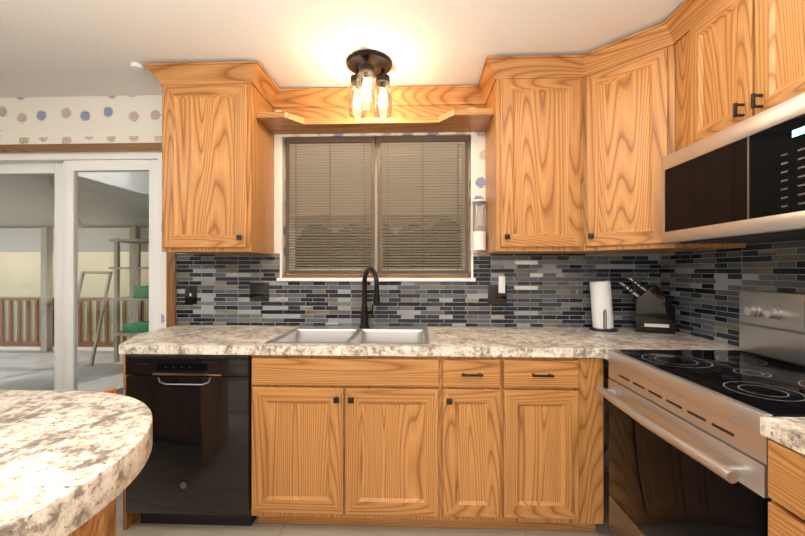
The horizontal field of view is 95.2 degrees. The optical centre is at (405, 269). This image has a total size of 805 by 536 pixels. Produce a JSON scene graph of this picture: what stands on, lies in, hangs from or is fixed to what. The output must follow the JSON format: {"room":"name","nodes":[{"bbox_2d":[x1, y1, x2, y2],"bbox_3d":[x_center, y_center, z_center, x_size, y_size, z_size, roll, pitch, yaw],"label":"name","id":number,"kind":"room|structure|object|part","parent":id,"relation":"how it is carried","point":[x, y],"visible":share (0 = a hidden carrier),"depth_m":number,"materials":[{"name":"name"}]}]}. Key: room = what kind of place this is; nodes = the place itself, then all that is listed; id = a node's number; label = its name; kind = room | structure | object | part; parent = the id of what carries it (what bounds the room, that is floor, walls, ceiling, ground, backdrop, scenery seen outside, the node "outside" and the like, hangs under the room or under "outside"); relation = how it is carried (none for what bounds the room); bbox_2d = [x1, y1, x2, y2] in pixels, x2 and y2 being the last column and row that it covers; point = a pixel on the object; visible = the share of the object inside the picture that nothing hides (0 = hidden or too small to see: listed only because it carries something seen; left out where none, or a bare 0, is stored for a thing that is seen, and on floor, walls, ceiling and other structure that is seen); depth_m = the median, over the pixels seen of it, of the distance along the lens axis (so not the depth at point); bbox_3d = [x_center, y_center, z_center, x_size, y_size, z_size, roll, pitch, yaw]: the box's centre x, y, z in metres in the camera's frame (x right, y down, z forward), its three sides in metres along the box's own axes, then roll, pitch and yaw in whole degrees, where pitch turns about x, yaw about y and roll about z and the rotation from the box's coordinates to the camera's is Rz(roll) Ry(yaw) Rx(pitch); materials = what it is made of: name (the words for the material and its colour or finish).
{"room":"kitchen","nodes":[
{"label":"kitchen","id":0,"kind":"room"},
{"bbox_2d":[0,95,609,471],"bbox_3d":[-1.511,0.066,2.510,6.555,2.450,0.150,0,0,2],"label":"wall","id":1,"kind":"structure","parent":0,"point":[81,120],"depth_m":2.45,"materials":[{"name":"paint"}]},
{"bbox_2d":[0,143,176,394],"bbox_3d":[-2.330,0.227,2.523,1.637,2.127,0.160,0,0,2],"label":"door frame","id":2,"kind":"structure","parent":1,"relation":"attached to","point":[65,169],"depth_m":2.50,"materials":[{"name":"white plastic"}]},
{"bbox_2d":[162,84,273,253],"bbox_3d":[-1.130,-0.588,2.234,0.520,0.973,0.373,0,0,2],"label":"upper cabinet","id":3,"kind":"object","parent":1,"relation":"attached to","point":[217,168],"visible":0.96,"depth_m":2.08,"materials":[{"name":"brown wood"}]},
{"bbox_2d":[0,171,461,251],"bbox_3d":[-2.172,-0.876,4.460,13.500,1.140,3.700,0,0,2],"label":"porch roof","id":4,"kind":"structure","parent":1,"relation":"attached to","point":[143,225],"depth_m":5.39,"materials":[{"name":"grey"}]},
{"bbox_2d":[0,251,148,348],"bbox_3d":[-2.119,0.511,6.017,13.500,1.630,0.001,0,0,2],"label":"net","id":5,"kind":"object","parent":4,"relation":"hanging from","point":[145,277],"depth_m":6.13,"materials":[{"name":"beige"}]},
{"bbox_2d":[257,105,493,134],"bbox_3d":[-0.180,-0.971,2.255,1.374,0.168,0.268,0,0,2],"label":"shelf","id":6,"kind":"object","parent":1,"relation":"attached to","point":[401,119],"visible":0.93,"depth_m":2.29,"materials":[{"name":"brown wood"}]},
{"bbox_2d":[277,140,475,281],"bbox_3d":[-0.194,-0.399,2.440,1.285,0.950,0.160,0,0,2],"label":"window","id":7,"kind":"structure","parent":1,"relation":"in","point":[432,278],"depth_m":2.40,"materials":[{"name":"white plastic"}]},
{"bbox_2d":[285,136,375,273],"bbox_3d":[-0.498,-0.423,2.432,0.598,0.900,0.038,0,0,2],"label":"window blind","id":8,"kind":"object","parent":7,"relation":"attached to","point":[330,176],"visible":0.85,"depth_m":2.43,"materials":[{"name":"brown"}]},
{"bbox_2d":[377,135,468,273],"bbox_3d":[0.112,-0.423,2.407,0.602,0.900,0.046,0,0,2],"label":"window blind","id":9,"kind":"object","parent":7,"relation":"attached to","point":[422,174],"visible":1,"depth_m":2.41,"materials":[{"name":"brown"}]},
{"bbox_2d":[177,253,656,326],"bbox_3d":[0.049,0.123,2.379,3.128,0.486,0.006,0,0,2],"label":"tiled wall","id":10,"kind":"structure","parent":1,"relation":"attached to","point":[544,290],"depth_m":2.37,"materials":[{"name":"tile"}]},
{"bbox_2d":[185,285,196,303],"bbox_3d":[-1.416,0.166,2.418,0.080,0.124,0.014,0,0,2],"label":"outlet","id":11,"kind":"object","parent":10,"relation":"attached to","point":[190,294],"visible":1,"depth_m":2.42,"materials":[{"name":"black"}]},
{"bbox_2d":[250,282,268,300],"bbox_3d":[-0.959,0.146,2.405,0.128,0.124,0.008,0,0,2],"label":"electrical outlet plate","id":12,"kind":"object","parent":10,"relation":"attached to","point":[259,291],"visible":1,"depth_m":2.40,"materials":[{"name":"black metal"}]},
{"bbox_2d":[488,276,506,303],"bbox_3d":[0.586,0.130,2.340,0.120,0.182,0.034,0,0,2],"label":"electrical outlet plate","id":13,"kind":"object","parent":10,"relation":"attached to","point":[497,294],"visible":1,"depth_m":2.35,"materials":[{"name":"black metal"}]},
{"bbox_2d":[485,78,582,253],"bbox_3d":[0.743,-0.589,2.170,0.472,0.973,0.373,0,0,2],"label":"upper cabinet","id":14,"kind":"object","parent":1,"relation":"attached to","point":[534,166],"visible":0.96,"depth_m":2.02,"materials":[{"name":"brown wood"}]},
{"bbox_2d":[472,199,485,250],"bbox_3d":[0.464,-0.279,2.312,0.088,0.314,0.088,0,0,2],"label":"dispenser","id":15,"kind":"object","parent":14,"relation":"attached to","point":[478,240],"visible":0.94,"depth_m":2.28,"materials":[{"name":"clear plastic"}]},
{"bbox_2d":[562,44,745,253],"bbox_3d":[1.284,-0.589,2.029,0.618,0.973,0.618,0,0,2],"label":"upper cabinet","id":16,"kind":"object","parent":1,"relation":"attached to","point":[629,125],"visible":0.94,"depth_m":1.85,"materials":[{"name":"brown wood"}]},
{"bbox_2d":[142,0,721,107],"bbox_3d":[-0.124,-1.101,1.208,2.733,0.090,2.359,0,0,2],"label":"crown molding","id":17,"kind":"structure","parent":16,"relation":"attached to","point":[679,22],"depth_m":2.04,"materials":[{"name":"brown wood"}]},
{"bbox_2d":[657,240,804,345],"bbox_3d":[1.583,0.122,1.568,0.006,0.486,1.470,0,0,2],"label":"tiled wall","id":18,"kind":"structure","parent":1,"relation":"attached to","point":[700,290],"depth_m":1.84,"materials":[{"name":"tile"}]},
{"bbox_2d":[0,0,684,97],"bbox_3d":[-1.562,-1.203,0.317,6.605,0.080,4.560,0,0,2],"label":"ceiling","id":19,"kind":"structure","parent":0,"point":[63,48],"depth_m":1.83,"materials":[{"name":"white paint"}]},
{"bbox_2d":[130,62,144,70],"bbox_3d":[-1.523,-1.150,2.087,0.070,0.020,0.070,0,0,2],"label":"smoke detector","id":20,"kind":"object","parent":19,"relation":"attached to","point":[136,66],"visible":0.98,"depth_m":2.07,"materials":[{"name":"white plastic"}]},
{"bbox_2d":[346,49,391,118],"bbox_3d":[-0.203,-1.019,2.059,0.256,0.280,0.261,0,0,2],"label":"ceiling light fixture","id":21,"kind":"object","parent":19,"relation":"attached to","point":[364,65],"visible":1,"depth_m":2.03,"materials":[{"name":"clear glass"}]},
{"bbox_3d":[-0.204,-0.971,2.038,0.251,0.183,0.220,0,0,2],"label":"ceiling light glass","id":22,"kind":"part","parent":21,"relation":"part of","materials":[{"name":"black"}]},
{"bbox_2d":[116,472,609,535],"bbox_3d":[-1.562,1.327,0.313,6.605,0.080,4.560,0,0,2],"label":"floor","id":23,"kind":"structure","parent":0,"point":[138,528],"depth_m":1.81,"materials":[{"name":"beige tile"}]},
{"bbox_2d":[67,387,115,535],"bbox_3d":[-2.757,0.862,0.966,3.171,0.852,1.110,0,0,2],"label":"base cabinet","id":24,"kind":"object","parent":23,"relation":"on","point":[102,522],"visible":0.22,"depth_m":1.40,"materials":[{"name":"brown wood"}]},
{"bbox_2d":[0,390,152,535],"bbox_3d":[-2.449,0.400,0.701,3.805,0.070,0.920,0,0,2],"label":"countertop","id":25,"kind":"structure","parent":24,"relation":"on","point":[71,461],"depth_m":0.74,"materials":[{"name":"stone"}]},
{"bbox_2d":[125,354,255,525],"bbox_3d":[-1.055,0.851,2.092,0.611,0.877,0.631,0,0,2],"label":"dishwasher","id":26,"kind":"object","parent":23,"relation":"on","point":[196,470],"visible":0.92,"depth_m":1.78,"materials":[{"name":"black metal"}]},
{"bbox_2d":[431,356,506,528],"bbox_3d":[0.313,0.850,2.054,0.308,0.880,0.629,0,0,2],"label":"base cabinet","id":27,"kind":"object","parent":23,"relation":"on","point":[475,442],"depth_m":1.74,"materials":[{"name":"brown wood"}]},
{"bbox_2d":[507,357,603,530],"bbox_3d":[0.707,0.850,2.041,0.480,0.880,0.629,0,0,2],"label":"base cabinet","id":28,"kind":"object","parent":23,"relation":"on","point":[555,408],"depth_m":1.74,"materials":[{"name":"brown wood"}]},
{"bbox_2d":[119,325,754,358],"bbox_3d":[0.034,0.388,2.045,3.120,0.043,0.669,0,0,2],"label":"countertop","id":29,"kind":"structure","parent":28,"relation":"on","point":[579,342],"depth_m":1.82,"materials":[{"name":"stone"}]},
{"bbox_2d":[264,326,429,344],"bbox_3d":[-0.283,0.465,2.079,0.820,0.204,0.555,0,0,2],"label":"sink basin","id":30,"kind":"object","parent":29,"relation":"in","point":[410,335],"visible":0.48,"depth_m":2.22,"materials":[{"name":"silver metal"}]},
{"bbox_2d":[359,267,379,328],"bbox_3d":[-0.219,0.173,2.217,0.149,0.380,0.212,0,0,2],"label":"gooseneck faucet","id":31,"kind":"object","parent":29,"relation":"on","point":[364,322],"visible":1,"depth_m":2.27,"materials":[{"name":"black metal"}]},
{"bbox_2d":[589,279,617,331],"bbox_3d":[1.199,0.212,2.230,0.156,0.310,0.159,0,0,2],"label":"paper towel holder","id":32,"kind":"object","parent":29,"relation":"on","point":[601,306],"visible":1,"depth_m":2.18,"materials":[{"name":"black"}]},
{"bbox_2d":[618,277,674,333],"bbox_3d":[1.424,0.205,2.188,0.270,0.324,0.134,0,0,22],"label":"knife block","id":33,"kind":"object","parent":29,"relation":"on","point":[653,309],"visible":1,"depth_m":2.12,"materials":[{"name":"black wood"}]},
{"bbox_2d":[596,291,804,535],"bbox_3d":[1.196,0.691,1.285,0.736,1.195,0.760,0,0,2],"label":"range","id":34,"kind":"object","parent":23,"relation":"on","point":[688,448],"visible":0.94,"depth_m":1.27,"materials":[{"name":"silver metal"}]},
{"bbox_2d":[768,439,804,535],"bbox_3d":[1.209,0.848,0.640,0.673,0.880,0.512,0,0,2],"label":"base cabinet","id":35,"kind":"object","parent":23,"relation":"on","point":[786,489],"visible":0.81,"depth_m":0.83,"materials":[{"name":"brown wood"}]},
{"bbox_2d":[760,417,804,454],"bbox_3d":[1.195,0.385,0.246,0.676,0.043,1.311,0,0,2],"label":"countertop","id":36,"kind":"structure","parent":35,"relation":"on","point":[788,432],"depth_m":0.86,"materials":[{"name":"stone"}]},
{"bbox_2d":[675,243,804,366],"bbox_3d":[1.611,0.062,0.126,0.150,2.450,4.400,0,0,2],"label":"wall","id":37,"kind":"structure","parent":0,"point":[757,354],"depth_m":1.61,"materials":[{"name":"grey tile"}]},
{"bbox_2d":[676,0,804,150],"bbox_3d":[1.380,-0.795,1.306,0.378,0.562,0.809,0,0,2],"label":"upper cabinet","id":38,"kind":"object","parent":37,"relation":"attached to","point":[737,61],"visible":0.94,"depth_m":1.36,"materials":[{"name":"brown wood"}]},
{"bbox_2d":[662,92,804,243],"bbox_3d":[1.360,-0.312,1.281,0.416,0.394,0.760,0,0,2],"label":"microwave","id":39,"kind":"object","parent":38,"relation":"attached to","point":[743,181],"visible":1,"depth_m":1.27,"materials":[{"name":"silver metal"}]},
{"label":"outside","id":40,"kind":"structure","parent":0,"visible":0},
{"bbox_2d":[0,347,122,391],"bbox_3d":[-2.174,1.414,4.412,13.500,0.160,3.590,0,0,2],"label":"floor","id":41,"kind":"structure","parent":40,"point":[48,385],"depth_m":4.86,"materials":[{"name":"concrete"}]},
{"bbox_2d":[77,271,112,365],"bbox_3d":[-4.571,0.684,5.268,0.450,1.317,0.356,0,0,2],"label":"frame","id":42,"kind":"object","parent":41,"relation":"on","point":[103,305],"depth_m":5.31,"materials":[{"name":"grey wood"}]},
{"bbox_2d":[116,388,122,394],"bbox_3d":[-2.513,1.327,3.491,1.500,0.009,1.100,0,0,8],"label":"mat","id":43,"kind":"object","parent":41,"relation":"on","point":[119,390],"depth_m":3.99,"materials":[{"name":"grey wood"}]},
{"bbox_2d":[109,238,148,362],"bbox_3d":[-3.838,0.440,5.491,0.800,1.790,0.510,0,0,2],"label":"plant shelf","id":44,"kind":"object","parent":41,"relation":"on","point":[143,292],"depth_m":5.31,"materials":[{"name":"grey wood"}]},
{"bbox_2d":[0,225,429,351],"bbox_3d":[-2.122,0.321,5.928,13.500,2.030,0.200,0,0,2],"label":"railing","id":45,"kind":"object","parent":41,"relation":"on","point":[135,233],"depth_m":6.05,"materials":[{"name":"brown wood"}]},
{"bbox_2d":[295,219,461,266],"bbox_3d":[0.117,0.440,4.702,3.334,2.309,1.148,0,0,2],"label":"hedge","id":46,"kind":"object","parent":41,"relation":"on","point":[382,247],"depth_m":4.33,"materials":[{"name":"green plant"}]},
{"bbox_2d":[0,252,144,346],"bbox_3d":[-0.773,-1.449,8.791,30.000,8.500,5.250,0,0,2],"label":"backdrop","id":47,"kind":"structure","parent":40,"point":[123,261],"depth_m":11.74,"materials":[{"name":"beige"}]}
]}

